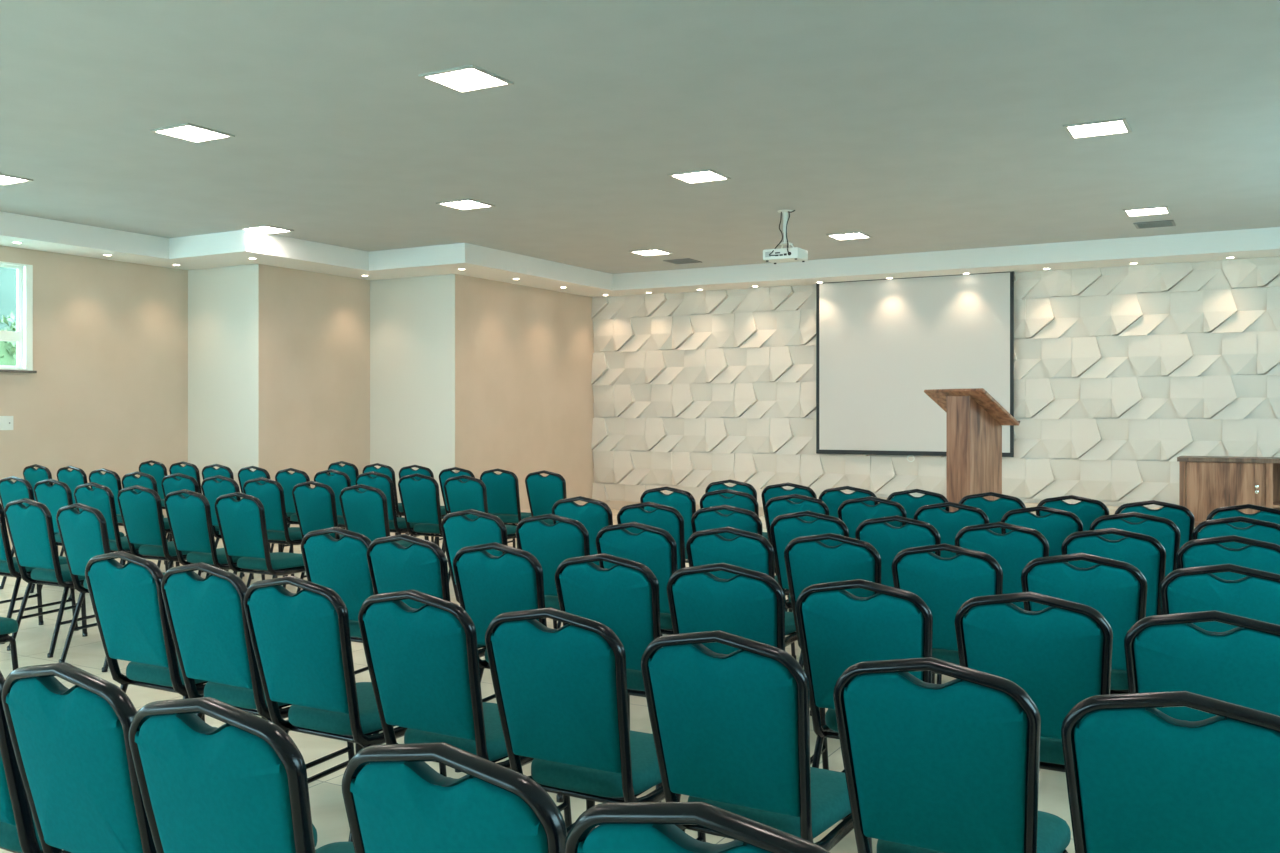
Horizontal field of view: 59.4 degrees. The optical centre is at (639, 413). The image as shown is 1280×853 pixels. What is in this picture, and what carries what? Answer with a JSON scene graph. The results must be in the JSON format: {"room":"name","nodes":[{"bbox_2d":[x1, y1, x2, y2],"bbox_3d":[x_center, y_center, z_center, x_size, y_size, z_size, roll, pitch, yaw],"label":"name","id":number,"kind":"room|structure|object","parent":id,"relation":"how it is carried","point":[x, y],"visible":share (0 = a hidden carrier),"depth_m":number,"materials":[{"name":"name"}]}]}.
{"room":"assembly chamber","nodes":[
{"label":"assembly chamber","id":0,"kind":"room"},
{"bbox_2d":[0,267,15,330],"bbox_3d":[-8.718,-1.375,19.784,0.350,5.890,14.000,0,0,29],"label":"sky","id":1,"kind":"structure","parent":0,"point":[7,275],"depth_m":17.54,"materials":[{"name":"paint"}]},
{"bbox_2d":[0,245,187,538],"bbox_3d":[-8.753,-0.285,8.273,0.160,3.430,13.080,0,0,29],"label":"wall","id":2,"kind":"structure","parent":0,"point":[108,390],"depth_m":12.77,"materials":[{"name":"beige paint"}]},
{"bbox_2d":[0,261,36,372],"bbox_3d":[-7.241,-1.018,10.891,0.160,1.163,2.785,0,0,29],"label":"window","id":3,"kind":"structure","parent":2,"relation":"in","point":[23,335],"depth_m":12.00,"materials":[{"name":"white metal"}]},
{"bbox_2d":[0,211,1279,297],"bbox_3d":[-2.824,-1.883,10.931,23.144,0.235,9.668,0,0,-22],"label":"trim","id":4,"kind":"structure","parent":2,"relation":"attached to","point":[231,248],"depth_m":13.29,"materials":[{"name":"white paint"}]},
{"bbox_2d":[188,264,258,498],"bbox_3d":[-4.990,-0.285,13.569,1.230,3.430,0.160,0,0,29],"label":"wall","id":5,"kind":"structure","parent":0,"point":[223,302],"depth_m":13.48,"materials":[{"name":"beige paint"}]},
{"bbox_2d":[259,264,369,487],"bbox_3d":[-4.102,-0.285,14.060,0.160,3.430,1.877,0,0,29],"label":"wall","id":6,"kind":"structure","parent":0,"point":[314,327],"depth_m":13.92,"materials":[{"name":"beige paint"}]},
{"bbox_2d":[370,274,454,505],"bbox_3d":[-2.985,-0.285,14.601,1.580,3.430,0.160,0,0,29],"label":"wall","id":7,"kind":"structure","parent":0,"point":[412,319],"depth_m":14.48,"materials":[{"name":"beige paint"}]},
{"bbox_2d":[455,274,593,509],"bbox_3d":[-1.539,-0.285,15.730,0.160,3.430,3.537,0,0,29],"label":"wall","id":8,"kind":"structure","parent":0,"point":[524,400],"depth_m":15.47,"materials":[{"name":"beige paint"}]},
{"bbox_2d":[0,509,1074,852],"bbox_3d":[-1.156,1.480,6.940,14.720,0.100,18.500,0,0,29],"label":"floor","id":9,"kind":"structure","parent":0,"point":[33,640],"depth_m":5.58,"materials":[{"name":"tile"}]},
{"bbox_2d":[0,617,18,670],"bbox_3d":[-3.158,0.967,5.052,0.431,0.934,0.561,0,0,28],"label":"banquet chair","id":10,"kind":"object","parent":9,"relation":"on","point":[7,625],"visible":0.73,"depth_m":5.15,"materials":[{"name":"teal fabric"}]},
{"bbox_2d":[0,476,58,592],"bbox_3d":[-4.924,0.967,9.258,0.431,0.934,0.561,0,0,29],"label":"banquet chair","id":11,"kind":"object","parent":9,"relation":"on","point":[21,488],"visible":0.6,"depth_m":9.01,"materials":[{"name":"teal fabric"}]},
{"bbox_2d":[0,671,70,852],"bbox_3d":[-1.447,0.967,2.753,0.431,0.934,0.561,0,0,30],"label":"banquet chair","id":12,"kind":"object","parent":9,"relation":"on","point":[18,830],"visible":0.29,"depth_m":2.49,"materials":[{"name":"fabric"}]},
{"bbox_2d":[0,503,78,643],"bbox_3d":[-4.021,0.967,7.278,0.431,0.934,0.561,0,0,30],"label":"banquet chair","id":13,"kind":"object","parent":9,"relation":"on","point":[9,567],"visible":0.51,"depth_m":7.09,"materials":[{"name":"black metal"}]},
{"bbox_2d":[4,498,94,657],"bbox_3d":[-3.524,0.967,6.888,0.431,0.934,0.561,0,0,29],"label":"banquet chair","id":14,"kind":"object","parent":9,"relation":"on","point":[30,528],"visible":0.86,"depth_m":6.68,"materials":[{"name":"teal fabric"}]},
{"bbox_2d":[34,479,125,598],"bbox_3d":[-4.425,0.967,8.883,0.431,0.934,0.561,0,0,28],"label":"banquet chair","id":15,"kind":"object","parent":9,"relation":"on","point":[58,495],"visible":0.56,"depth_m":8.65,"materials":[{"name":"teal fabric"}]},
{"bbox_2d":[57,466,125,555],"bbox_3d":[-5.386,0.967,11.073,0.431,0.934,0.561,0,0,29],"label":"banquet chair","id":16,"kind":"object","parent":9,"relation":"on","point":[76,477],"visible":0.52,"depth_m":10.83,"materials":[{"name":"teal fabric"}]},
{"bbox_2d":[56,503,164,671],"bbox_3d":[-3.020,0.967,6.518,0.431,0.934,0.561,0,0,31],"label":"banquet chair","id":17,"kind":"object","parent":9,"relation":"on","point":[83,534],"visible":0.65,"depth_m":6.31,"materials":[{"name":"teal fabric"}]},
{"bbox_2d":[74,482,168,604],"bbox_3d":[-3.888,0.967,8.438,0.431,0.934,0.561,0,0,29],"label":"banquet chair","id":18,"kind":"object","parent":9,"relation":"on","point":[101,498],"visible":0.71,"depth_m":8.19,"materials":[{"name":"teal fabric"}]},
{"bbox_2d":[89,468,164,563],"bbox_3d":[-4.809,0.967,10.534,0.431,0.934,0.561,0,0,29],"label":"banquet chair","id":19,"kind":"object","parent":9,"relation":"on","point":[110,479],"visible":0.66,"depth_m":10.27,"materials":[{"name":"teal fabric"}]},
{"bbox_2d":[1,662,316,852],"bbox_3d":[-1.030,0.967,2.478,0.431,0.934,0.561,0,0,30],"label":"banquet chair","id":20,"kind":"object","parent":9,"relation":"on","point":[72,750],"visible":0.82,"depth_m":2.24,"materials":[{"name":"teal fabric"}]},
{"bbox_2d":[122,471,202,572],"bbox_3d":[-4.247,0.967,9.981,0.431,0.934,0.561,0,0,28],"label":"banquet chair","id":21,"kind":"object","parent":9,"relation":"on","point":[128,480],"visible":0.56,"depth_m":9.75,"materials":[{"name":"teal fabric"}]},
{"bbox_2d":[117,485,212,569],"bbox_3d":[-3.405,0.967,8.095,0.431,0.934,0.561,0,0,28],"label":"banquet chair","id":22,"kind":"object","parent":9,"relation":"on","point":[141,512],"visible":0.74,"depth_m":7.88,"materials":[{"name":"teal fabric"}]},
{"bbox_2d":[85,551,266,721],"bbox_3d":[-1.765,0.967,4.318,0.431,0.934,0.561,0,0,30],"label":"banquet chair","id":23,"kind":"object","parent":9,"relation":"on","point":[127,601],"visible":0.7,"depth_m":4.10,"materials":[{"name":"teal fabric"}]},
{"bbox_2d":[161,473,244,576],"bbox_3d":[-3.785,0.967,9.718,0.431,0.934,0.561,0,0,28],"label":"banquet chair","id":24,"kind":"object","parent":9,"relation":"on","point":[170,483],"visible":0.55,"depth_m":9.47,"materials":[{"name":"teal fabric"}]},
{"bbox_2d":[164,489,264,579],"bbox_3d":[-2.893,0.967,7.673,0.431,0.934,0.561,0,0,30],"label":"banquet chair","id":25,"kind":"object","parent":9,"relation":"on","point":[189,518],"visible":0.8,"depth_m":7.46,"materials":[{"name":"teal fabric"}]},
{"bbox_2d":[128,697,354,852],"bbox_3d":[-0.638,0.967,2.205,0.431,0.934,0.561,0,0,29],"label":"banquet chair","id":26,"kind":"object","parent":9,"relation":"on","point":[240,785],"visible":0.99,"depth_m":1.96,"materials":[{"name":"teal fabric"}]},
{"bbox_2d":[201,475,284,579],"bbox_3d":[-3.310,0.967,9.374,0.431,0.934,0.561,0,0,29],"label":"banquet chair","id":27,"kind":"object","parent":9,"relation":"on","point":[212,489],"visible":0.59,"depth_m":9.17,"materials":[{"name":"teal fabric"}]},
{"bbox_2d":[161,562,354,768],"bbox_3d":[-1.346,0.967,3.999,0.431,0.934,0.561,0,0,31],"label":"banquet chair","id":28,"kind":"object","parent":9,"relation":"on","point":[207,620],"visible":0.63,"depth_m":3.79,"materials":[{"name":"teal fabric"}]},
{"bbox_2d":[215,492,304,578],"bbox_3d":[-2.451,0.967,7.400,0.431,0.934,0.561,0,0,29],"label":"banquet chair","id":29,"kind":"object","parent":9,"relation":"on","point":[242,523],"visible":0.84,"depth_m":7.21,"materials":[{"name":"teal fabric"}]},
{"bbox_2d":[243,477,302,587],"bbox_3d":[-2.864,0.967,9.087,0.431,0.934,0.561,0,0,29],"label":"banquet chair","id":30,"kind":"object","parent":9,"relation":"on","point":[270,493],"visible":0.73,"depth_m":8.85,"materials":[{"name":"teal fabric"}]},
{"bbox_2d":[275,468,344,550],"bbox_3d":[-3.103,0.967,10.610,0.431,0.934,0.561,0,0,30],"label":"banquet chair","id":31,"kind":"object","parent":9,"relation":"on","point":[287,480],"visible":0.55,"depth_m":10.41,"materials":[{"name":"teal fabric"}]},
{"bbox_2d":[292,481,343,592],"bbox_3d":[-2.321,0.967,8.606,0.431,0.934,0.561,0,0,31],"label":"banquet chair","id":32,"kind":"object","parent":9,"relation":"on","point":[315,508],"visible":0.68,"depth_m":8.38,"materials":[{"name":"teal fabric"}]},
{"bbox_2d":[314,469,350,527],"bbox_3d":[-2.670,0.967,10.368,0.431,0.934,0.561,0,0,29],"label":"banquet chair","id":33,"kind":"object","parent":9,"relation":"on","point":[338,481],"visible":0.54,"depth_m":10.13,"materials":[{"name":"teal fabric"}]},
{"bbox_2d":[301,527,374,674],"bbox_3d":[-1.223,0.967,5.189,0.431,0.934,0.561,0,0,28],"label":"banquet chair","id":34,"kind":"object","parent":9,"relation":"on","point":[340,565],"visible":0.48,"depth_m":4.96,"materials":[{"name":"teal fabric"}]},
{"bbox_2d":[243,576,446,841],"bbox_3d":[-0.950,0.967,3.689,0.431,0.934,0.561,0,0,29],"label":"banquet chair","id":35,"kind":"object","parent":9,"relation":"on","point":[301,640],"visible":0.76,"depth_m":3.48,"materials":[{"name":"teal fabric"}]},
{"bbox_2d":[339,484,412,546],"bbox_3d":[-1.855,0.967,8.194,0.431,0.934,0.561,0,0,29],"label":"banquet chair","id":36,"kind":"object","parent":9,"relation":"on","point":[365,513],"visible":0.5,"depth_m":7.96,"materials":[{"name":"teal fabric"}]},
{"bbox_2d":[355,471,428,540],"bbox_3d":[-2.189,0.967,9.975,0.431,0.934,0.561,0,0,31],"label":"banquet chair","id":37,"kind":"object","parent":9,"relation":"on","point":[397,525],"visible":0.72,"depth_m":9.73,"materials":[{"name":"teal fabric"}]},
{"bbox_2d":[398,473,447,561],"bbox_3d":[-1.744,0.967,9.635,0.431,0.934,0.561,0,0,29],"label":"banquet chair","id":38,"kind":"object","parent":9,"relation":"on","point":[420,499],"visible":0.75,"depth_m":9.43,"materials":[{"name":"teal fabric"}]},
{"bbox_2d":[367,534,495,734],"bbox_3d":[-0.853,0.967,4.895,0.431,0.934,0.561,0,0,30],"label":"banquet chair","id":39,"kind":"object","parent":9,"relation":"on","point":[421,566],"visible":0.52,"depth_m":4.66,"materials":[{"name":"teal fabric"}]},
{"bbox_2d":[342,743,566,852],"bbox_3d":[-0.168,0.967,1.926,0.431,0.934,0.561,0,0,31],"label":"banquet chair","id":40,"kind":"object","parent":9,"relation":"on","point":[395,802],"visible":1,"depth_m":1.69,"materials":[{"name":"teal fabric"}]},
{"bbox_2d":[358,590,571,827],"bbox_3d":[-0.515,0.967,3.410,0.431,0.934,0.561,0,0,31],"label":"banquet chair","id":41,"kind":"object","parent":9,"relation":"on","point":[423,662],"visible":0.76,"depth_m":3.19,"materials":[{"name":"teal fabric"}]},
{"bbox_2d":[444,475,517,581],"bbox_3d":[-1.307,0.967,9.372,0.431,0.934,0.561,0,0,30],"label":"banquet chair","id":42,"kind":"object","parent":9,"relation":"on","point":[460,495],"visible":0.56,"depth_m":9.15,"materials":[{"name":"teal fabric"}]},
{"bbox_2d":[441,509,557,628],"bbox_3d":[-0.752,0.967,6.109,0.431,0.934,0.561,0,0,31],"label":"banquet chair","id":43,"kind":"object","parent":9,"relation":"on","point":[459,531],"visible":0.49,"depth_m":5.88,"materials":[{"name":"teal fabric"}]},
{"bbox_2d":[453,542,546,772],"bbox_3d":[-0.435,0.967,4.587,0.431,0.934,0.561,0,0,30],"label":"banquet chair","id":44,"kind":"object","parent":9,"relation":"on","point":[489,586],"visible":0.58,"depth_m":4.36,"materials":[{"name":"teal fabric"}]},
{"bbox_2d":[480,468,531,547],"bbox_3d":[-1.173,0.967,10.514,0.431,0.934,0.561,0,0,30],"label":"banquet chair","id":45,"kind":"object","parent":9,"relation":"on","point":[503,499],"visible":0.73,"depth_m":10.30,"materials":[{"name":"teal fabric"}]},
{"bbox_2d":[525,470,566,524],"bbox_3d":[-0.720,0.967,10.168,0.431,0.934,0.561,0,0,30],"label":"banquet chair","id":46,"kind":"object","parent":9,"relation":"on","point":[543,492],"visible":0.57,"depth_m":9.96,"materials":[{"name":"teal fabric"}]},
{"bbox_2d":[516,514,589,609],"bbox_3d":[-0.327,0.967,5.844,0.431,0.934,0.561,0,0,28],"label":"banquet chair","id":47,"kind":"object","parent":9,"relation":"on","point":[551,545],"visible":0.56,"depth_m":5.62,"materials":[{"name":"teal fabric"}]},
{"bbox_2d":[552,496,612,628],"bbox_3d":[-0.236,0.967,7.042,0.431,0.934,0.561,0,0,29],"label":"banquet chair","id":48,"kind":"object","parent":9,"relation":"on","point":[594,515],"visible":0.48,"depth_m":6.79,"materials":[{"name":"teal fabric"}]},
{"bbox_2d":[485,608,705,841],"bbox_3d":[-0.104,0.967,3.118,0.431,0.934,0.561,0,0,29],"label":"banquet chair","id":49,"kind":"object","parent":9,"relation":"on","point":[561,694],"visible":0.93,"depth_m":2.91,"materials":[{"name":"teal fabric"}]},
{"bbox_2d":[555,553,661,802],"bbox_3d":[-0.005,0.967,4.247,0.431,0.934,0.561,0,0,29],"label":"banquet chair","id":50,"kind":"object","parent":9,"relation":"on","point":[624,597],"visible":0.56,"depth_m":4.00,"materials":[{"name":"teal fabric"}]},
{"bbox_2d":[596,522,677,634],"bbox_3d":[0.101,0.967,5.419,0.431,0.934,0.561,0,0,30],"label":"banquet chair","id":51,"kind":"object","parent":9,"relation":"on","point":[655,548],"visible":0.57,"depth_m":5.17,"materials":[{"name":"teal fabric"}]},
{"bbox_2d":[617,502,685,635],"bbox_3d":[0.175,0.967,6.609,0.431,0.934,0.561,0,0,29],"label":"banquet chair","id":52,"kind":"object","parent":9,"relation":"on","point":[667,518],"visible":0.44,"depth_m":6.34,"materials":[{"name":"teal fabric"}]},
{"bbox_2d":[640,486,695,562],"bbox_3d":[0.312,0.967,7.962,0.431,0.934,0.561,0,0,29],"label":"banquet chair","id":53,"kind":"object","parent":9,"relation":"on","point":[683,501],"visible":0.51,"depth_m":7.69,"materials":[{"name":"teal fabric"}]},
{"bbox_2d":[565,802,829,852],"bbox_3d":[0.206,0.967,1.668,0.431,0.934,0.561,0,0,29],"label":"banquet chair","id":54,"kind":"object","parent":9,"relation":"on","point":[624,827],"visible":1,"depth_m":1.45,"materials":[{"name":"teal fabric"}]},
{"bbox_2d":[700,489,784,589],"bbox_3d":[0.714,0.967,7.693,0.431,0.934,0.561,0,0,30],"label":"banquet chair","id":55,"kind":"object","parent":9,"relation":"on","point":[742,500],"visible":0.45,"depth_m":7.45,"materials":[{"name":"teal fabric"}]},
{"bbox_2d":[691,505,795,658],"bbox_3d":[0.597,0.967,6.396,0.431,0.934,0.561,0,0,30],"label":"banquet chair","id":56,"kind":"object","parent":9,"relation":"on","point":[707,518],"visible":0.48,"depth_m":6.16,"materials":[{"name":"teal fabric"}]},
{"bbox_2d":[667,563,828,801],"bbox_3d":[0.398,0.967,3.993,0.431,0.934,0.561,0,0,28],"label":"banquet chair","id":57,"kind":"object","parent":9,"relation":"on","point":[750,604],"visible":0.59,"depth_m":3.75,"materials":[{"name":"teal fabric"}]},
{"bbox_2d":[686,527,810,715],"bbox_3d":[0.521,0.967,5.193,0.431,0.934,0.561,0,0,30],"label":"banquet chair","id":58,"kind":"object","parent":9,"relation":"on","point":[748,550],"visible":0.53,"depth_m":4.96,"materials":[{"name":"teal fabric"}]},
{"bbox_2d":[641,630,872,852],"bbox_3d":[0.314,0.967,2.809,0.431,0.934,0.561,0,0,31],"label":"banquet chair","id":59,"kind":"object","parent":9,"relation":"on","point":[731,732],"visible":0.87,"depth_m":2.60,"materials":[{"name":"teal fabric"}]},
{"bbox_2d":[761,482,816,597],"bbox_3d":[1.208,0.967,8.414,0.431,0.934,0.561,0,0,29],"label":"banquet chair","id":60,"kind":"object","parent":9,"relation":"on","point":[776,490],"visible":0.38,"depth_m":8.19,"materials":[{"name":"teal fabric"}]},
{"bbox_2d":[764,494,828,601],"bbox_3d":[1.098,0.967,7.229,0.431,0.934,0.561,0,0,29],"label":"banquet chair","id":61,"kind":"object","parent":9,"relation":"on","point":[774,507],"visible":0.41,"depth_m":7.00,"materials":[{"name":"teal fabric"}]},
{"bbox_2d":[770,511,848,646],"bbox_3d":[0.991,0.967,6.004,0.431,0.934,0.561,0,0,29],"label":"banquet chair","id":62,"kind":"object","parent":9,"relation":"on","point":[789,527],"visible":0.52,"depth_m":5.80,"materials":[{"name":"teal fabric"}]},
{"bbox_2d":[784,533,880,667],"bbox_3d":[0.930,0.967,4.926,0.431,0.934,0.561,0,0,30],"label":"banquet chair","id":63,"kind":"object","parent":9,"relation":"on","point":[808,561],"visible":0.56,"depth_m":4.70,"materials":[{"name":"teal fabric"}]},
{"bbox_2d":[819,486,878,517],"bbox_3d":[1.566,0.967,8.029,0.431,0.934,0.561,0,0,28],"label":"banquet chair","id":64,"kind":"object","parent":9,"relation":"on","point":[833,498],"visible":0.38,"depth_m":7.82,"materials":[{"name":"teal fabric"}]},
{"bbox_2d":[795,579,932,772],"bbox_3d":[0.792,0.967,3.616,0.431,0.934,0.561,0,0,29],"label":"banquet chair","id":65,"kind":"object","parent":9,"relation":"on","point":[838,629],"visible":0.64,"depth_m":3.40,"materials":[{"name":"teal fabric"}]},
{"bbox_2d":[838,496,906,538],"bbox_3d":[1.529,0.967,7.024,0.431,0.934,0.561,0,0,29],"label":"banquet chair","id":66,"kind":"object","parent":9,"relation":"on","point":[852,512],"visible":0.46,"depth_m":6.80,"materials":[{"name":"teal fabric"}]},
{"bbox_2d":[855,516,941,683],"bbox_3d":[1.392,0.967,5.734,0.431,0.934,0.561,0,0,31],"label":"banquet chair","id":67,"kind":"object","parent":9,"relation":"on","point":[888,540],"visible":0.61,"depth_m":5.51,"materials":[{"name":"teal fabric"}]},
{"bbox_2d":[887,489,949,518],"bbox_3d":[1.973,0.967,7.716,0.431,0.934,0.561,0,0,29],"label":"banquet chair","id":68,"kind":"object","parent":9,"relation":"on","point":[911,504],"visible":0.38,"depth_m":7.48,"materials":[{"name":"teal fabric"}]},
{"bbox_2d":[891,544,1002,683],"bbox_3d":[1.304,0.967,4.544,0.431,0.934,0.561,0,0,30],"label":"banquet chair","id":69,"kind":"object","parent":9,"relation":"on","point":[944,584],"visible":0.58,"depth_m":4.33,"materials":[{"name":"teal fabric"}]},
{"bbox_2d":[913,502,988,557],"bbox_3d":[1.891,0.967,6.591,0.431,0.934,0.561,0,0,30],"label":"banquet chair","id":70,"kind":"object","parent":9,"relation":"on","point":[948,524],"visible":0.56,"depth_m":6.36,"materials":[{"name":"teal fabric"}]},
{"bbox_2d":[833,657,1070,852],"bbox_3d":[0.729,0.967,2.524,0.431,0.934,0.561,0,0,31],"label":"banquet chair","id":71,"kind":"object","parent":9,"relation":"on","point":[952,766],"visible":1,"depth_m":2.31,"materials":[{"name":"teal fabric"}]},
{"bbox_2d":[759,497,1199,531],"bbox_3d":[5.120,1.265,11.136,7.550,0.330,4.535,0,0,29],"label":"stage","id":72,"kind":"structure","parent":9,"relation":"on","point":[1112,509],"depth_m":13.03,"materials":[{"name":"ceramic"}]},
{"bbox_2d":[924,388,1020,511],"bbox_3d":[3.092,0.435,10.456,0.528,1.330,0.690,0,0,-33],"label":"lectern","id":73,"kind":"object","parent":72,"relation":"on","point":[974,418],"visible":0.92,"depth_m":10.34,"materials":[{"name":"brown wood"}]},
{"bbox_2d":[1177,456,1279,526],"bbox_3d":[6.351,0.761,10.567,2.300,0.678,0.494,0,0,29],"label":"base cabinet","id":74,"kind":"object","parent":72,"relation":"on","point":[1206,483],"visible":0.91,"depth_m":10.77,"materials":[{"name":"brown wood"}]},
{"bbox_2d":[958,492,1025,533],"bbox_3d":[2.382,0.967,7.415,0.431,0.934,0.561,0,0,30],"label":"banquet chair","id":75,"kind":"object","parent":9,"relation":"on","point":[995,510],"visible":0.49,"depth_m":7.17,"materials":[{"name":"teal fabric"}]},
{"bbox_2d":[954,522,1048,609],"bbox_3d":[1.800,0.967,5.413,0.431,0.934,0.561,0,0,31],"label":"banquet chair","id":76,"kind":"object","parent":9,"relation":"on","point":[1013,550],"visible":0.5,"depth_m":5.17,"materials":[{"name":"teal fabric"}]},
{"bbox_2d":[955,592,1112,771],"bbox_3d":[1.226,0.967,3.377,0.431,0.934,0.561,0,0,30],"label":"banquet chair","id":77,"kind":"object","parent":9,"relation":"on","point":[1060,654],"visible":0.59,"depth_m":3.15,"materials":[{"name":"teal fabric"}]},
{"bbox_2d":[1001,506,1082,555],"bbox_3d":[2.300,0.967,6.319,0.431,0.934,0.561,0,0,28],"label":"banquet chair","id":78,"kind":"object","parent":9,"relation":"on","point":[1056,526],"visible":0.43,"depth_m":6.06,"materials":[{"name":"teal fabric"}]},
{"bbox_2d":[1036,495,1108,530],"bbox_3d":[2.784,0.967,7.146,0.431,0.934,0.561,0,0,28],"label":"banquet chair","id":79,"kind":"object","parent":9,"relation":"on","point":[1087,510],"visible":0.27,"depth_m":6.88,"materials":[{"name":"teal fabric"}]},
{"bbox_2d":[1021,553,1147,693],"bbox_3d":[1.714,0.967,4.263,0.431,0.934,0.561,0,0,28],"label":"banquet chair","id":80,"kind":"object","parent":9,"relation":"on","point":[1111,587],"visible":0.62,"depth_m":4.01,"materials":[{"name":"teal fabric"}]},
{"bbox_2d":[1061,528,1165,616],"bbox_3d":[2.201,0.967,5.141,0.431,0.934,0.561,0,0,30],"label":"banquet chair","id":81,"kind":"object","parent":9,"relation":"on","point":[1146,553],"visible":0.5,"depth_m":4.87,"materials":[{"name":"teal fabric"}]},
{"bbox_2d":[1089,512,1180,583],"bbox_3d":[2.643,0.967,5.946,0.431,0.934,0.561,0,0,29],"label":"banquet chair","id":82,"kind":"object","parent":9,"relation":"on","point":[1164,530],"visible":0.34,"depth_m":5.67,"materials":[{"name":"teal fabric"}]},
{"bbox_2d":[1115,500,1194,552],"bbox_3d":[3.116,0.967,6.738,0.431,0.934,0.561,0,0,30],"label":"banquet chair","id":83,"kind":"object","parent":9,"relation":"on","point":[1180,515],"visible":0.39,"depth_m":6.46,"materials":[{"name":"teal fabric"}]},
{"bbox_2d":[1061,691,1279,852],"bbox_3d":[1.110,0.967,2.246,0.431,0.934,0.561,0,0,30],"label":"banquet chair","id":84,"kind":"object","parent":9,"relation":"on","point":[1140,778],"visible":1,"depth_m":2.03,"materials":[{"name":"teal fabric"}]},
{"bbox_2d":[1124,611,1279,720],"bbox_3d":[1.582,0.967,3.078,0.431,0.934,0.561,0,0,28],"label":"banquet chair","id":85,"kind":"object","parent":9,"relation":"on","point":[1240,665],"visible":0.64,"depth_m":2.85,"materials":[{"name":"teal fabric"}]},
{"bbox_2d":[1159,564,1279,631],"bbox_3d":[2.097,0.967,3.963,0.431,0.934,0.561,0,0,30],"label":"banquet chair","id":86,"kind":"object","parent":9,"relation":"on","point":[1256,596],"visible":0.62,"depth_m":3.74,"materials":[{"name":"teal fabric"}]},
{"bbox_2d":[1176,535,1279,579],"bbox_3d":[2.568,0.967,4.841,0.431,0.934,0.561,0,0,29],"label":"banquet chair","id":87,"kind":"object","parent":9,"relation":"on","point":[1258,555],"visible":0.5,"depth_m":4.61,"materials":[{"name":"teal fabric"}]},
{"bbox_2d":[1192,516,1279,548],"bbox_3d":[3.059,0.967,5.692,0.431,0.934,0.561,0,0,30],"label":"banquet chair","id":88,"kind":"object","parent":9,"relation":"on","point":[1265,531],"visible":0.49,"depth_m":5.46,"materials":[{"name":"teal fabric"}]},
{"bbox_2d":[1206,504,1279,527],"bbox_3d":[3.510,0.967,6.451,0.431,0.934,0.561,0,0,30],"label":"banquet chair","id":89,"kind":"object","parent":9,"relation":"on","point":[1267,514],"visible":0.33,"depth_m":6.22,"materials":[{"name":"teal fabric"}]},
{"bbox_2d":[0,0,1279,273],"bbox_3d":[-1.156,-2.060,6.940,14.720,0.120,18.500,0,0,29],"label":"ceiling","id":90,"kind":"structure","parent":0,"point":[911,126],"depth_m":7.56,"materials":[{"name":"paint"}]},
{"bbox_2d":[150,123,234,142],"bbox_3d":[-3.180,-1.994,7.971,0.400,0.012,0.400,0,0,29],"label":"recessed light","id":91,"kind":"object","parent":90,"relation":"in","point":[189,132],"visible":1,"depth_m":7.97,"materials":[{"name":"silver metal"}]},
{"bbox_2d":[158,126,225,141],"bbox_3d":[-3.180,-1.996,7.971,0.350,0.005,0.350,0,0,29],"label":"diffuser","id":92,"kind":"object","parent":91,"relation":"attached to","point":[187,133],"depth_m":7.97,"materials":[{"name":"white plastic"}]},
{"bbox_2d":[419,65,513,93],"bbox_3d":[-1.033,-1.994,6.688,0.400,0.012,0.400,0,0,29],"label":"recessed light","id":93,"kind":"object","parent":90,"relation":"in","point":[469,78],"visible":1,"depth_m":6.68,"materials":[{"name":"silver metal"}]},
{"bbox_2d":[428,68,504,90],"bbox_3d":[-1.033,-1.996,6.688,0.350,0.005,0.350,0,0,29],"label":"diffuser","id":94,"kind":"object","parent":93,"relation":"attached to","point":[455,79],"depth_m":6.68,"materials":[{"name":"white plastic"}]},
{"bbox_2d":[667,169,730,183],"bbox_3d":[0.501,-1.994,9.428,0.400,0.012,0.400,0,0,29],"label":"recessed light","id":95,"kind":"object","parent":90,"relation":"in","point":[709,175],"visible":1,"depth_m":9.42,"materials":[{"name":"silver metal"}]},
{"bbox_2d":[674,171,725,182],"bbox_3d":[0.501,-1.996,9.428,0.350,0.005,0.350,0,0,29],"label":"diffuser","id":96,"kind":"object","parent":95,"relation":"attached to","point":[692,176],"depth_m":9.42,"materials":[{"name":"white plastic"}]},
{"bbox_2d":[763,210,807,263],"bbox_3d":[1.433,-1.749,11.049,0.370,0.502,0.341,0,0,29],"label":"projector","id":97,"kind":"object","parent":90,"relation":"hanging from","point":[795,254],"visible":1,"depth_m":10.99,"materials":[{"name":"white plastic"}]},
{"bbox_2d":[1063,118,1131,138],"bbox_3d":[3.203,-1.994,7.846,0.400,0.012,0.400,0,0,29],"label":"recessed light","id":98,"kind":"object","parent":90,"relation":"in","point":[1114,126],"visible":1,"depth_m":7.83,"materials":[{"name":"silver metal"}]},
{"bbox_2d":[1068,121,1126,136],"bbox_3d":[3.203,-1.996,7.846,0.350,0.005,0.350,0,0,29],"label":"diffuser","id":99,"kind":"object","parent":98,"relation":"attached to","point":[1097,128],"depth_m":7.83,"materials":[{"name":"white plastic"}]},
{"bbox_2d":[591,257,1279,507],"bbox_3d":[4.452,-0.285,14.239,11.750,3.430,0.284,0,0,29],"label":"wall","id":100,"kind":"structure","parent":0,"point":[1122,373],"depth_m":13.90,"materials":[{"name":"white tile"}]},
{"bbox_2d":[816,271,1013,461],"bbox_3d":[3.519,-0.571,14.540,2.578,2.388,0.079,0,0,29],"label":"projection screen","id":101,"kind":"object","parent":100,"relation":"attached to","point":[881,343],"visible":1,"depth_m":14.55,"materials":[{"name":"grey fabric"}]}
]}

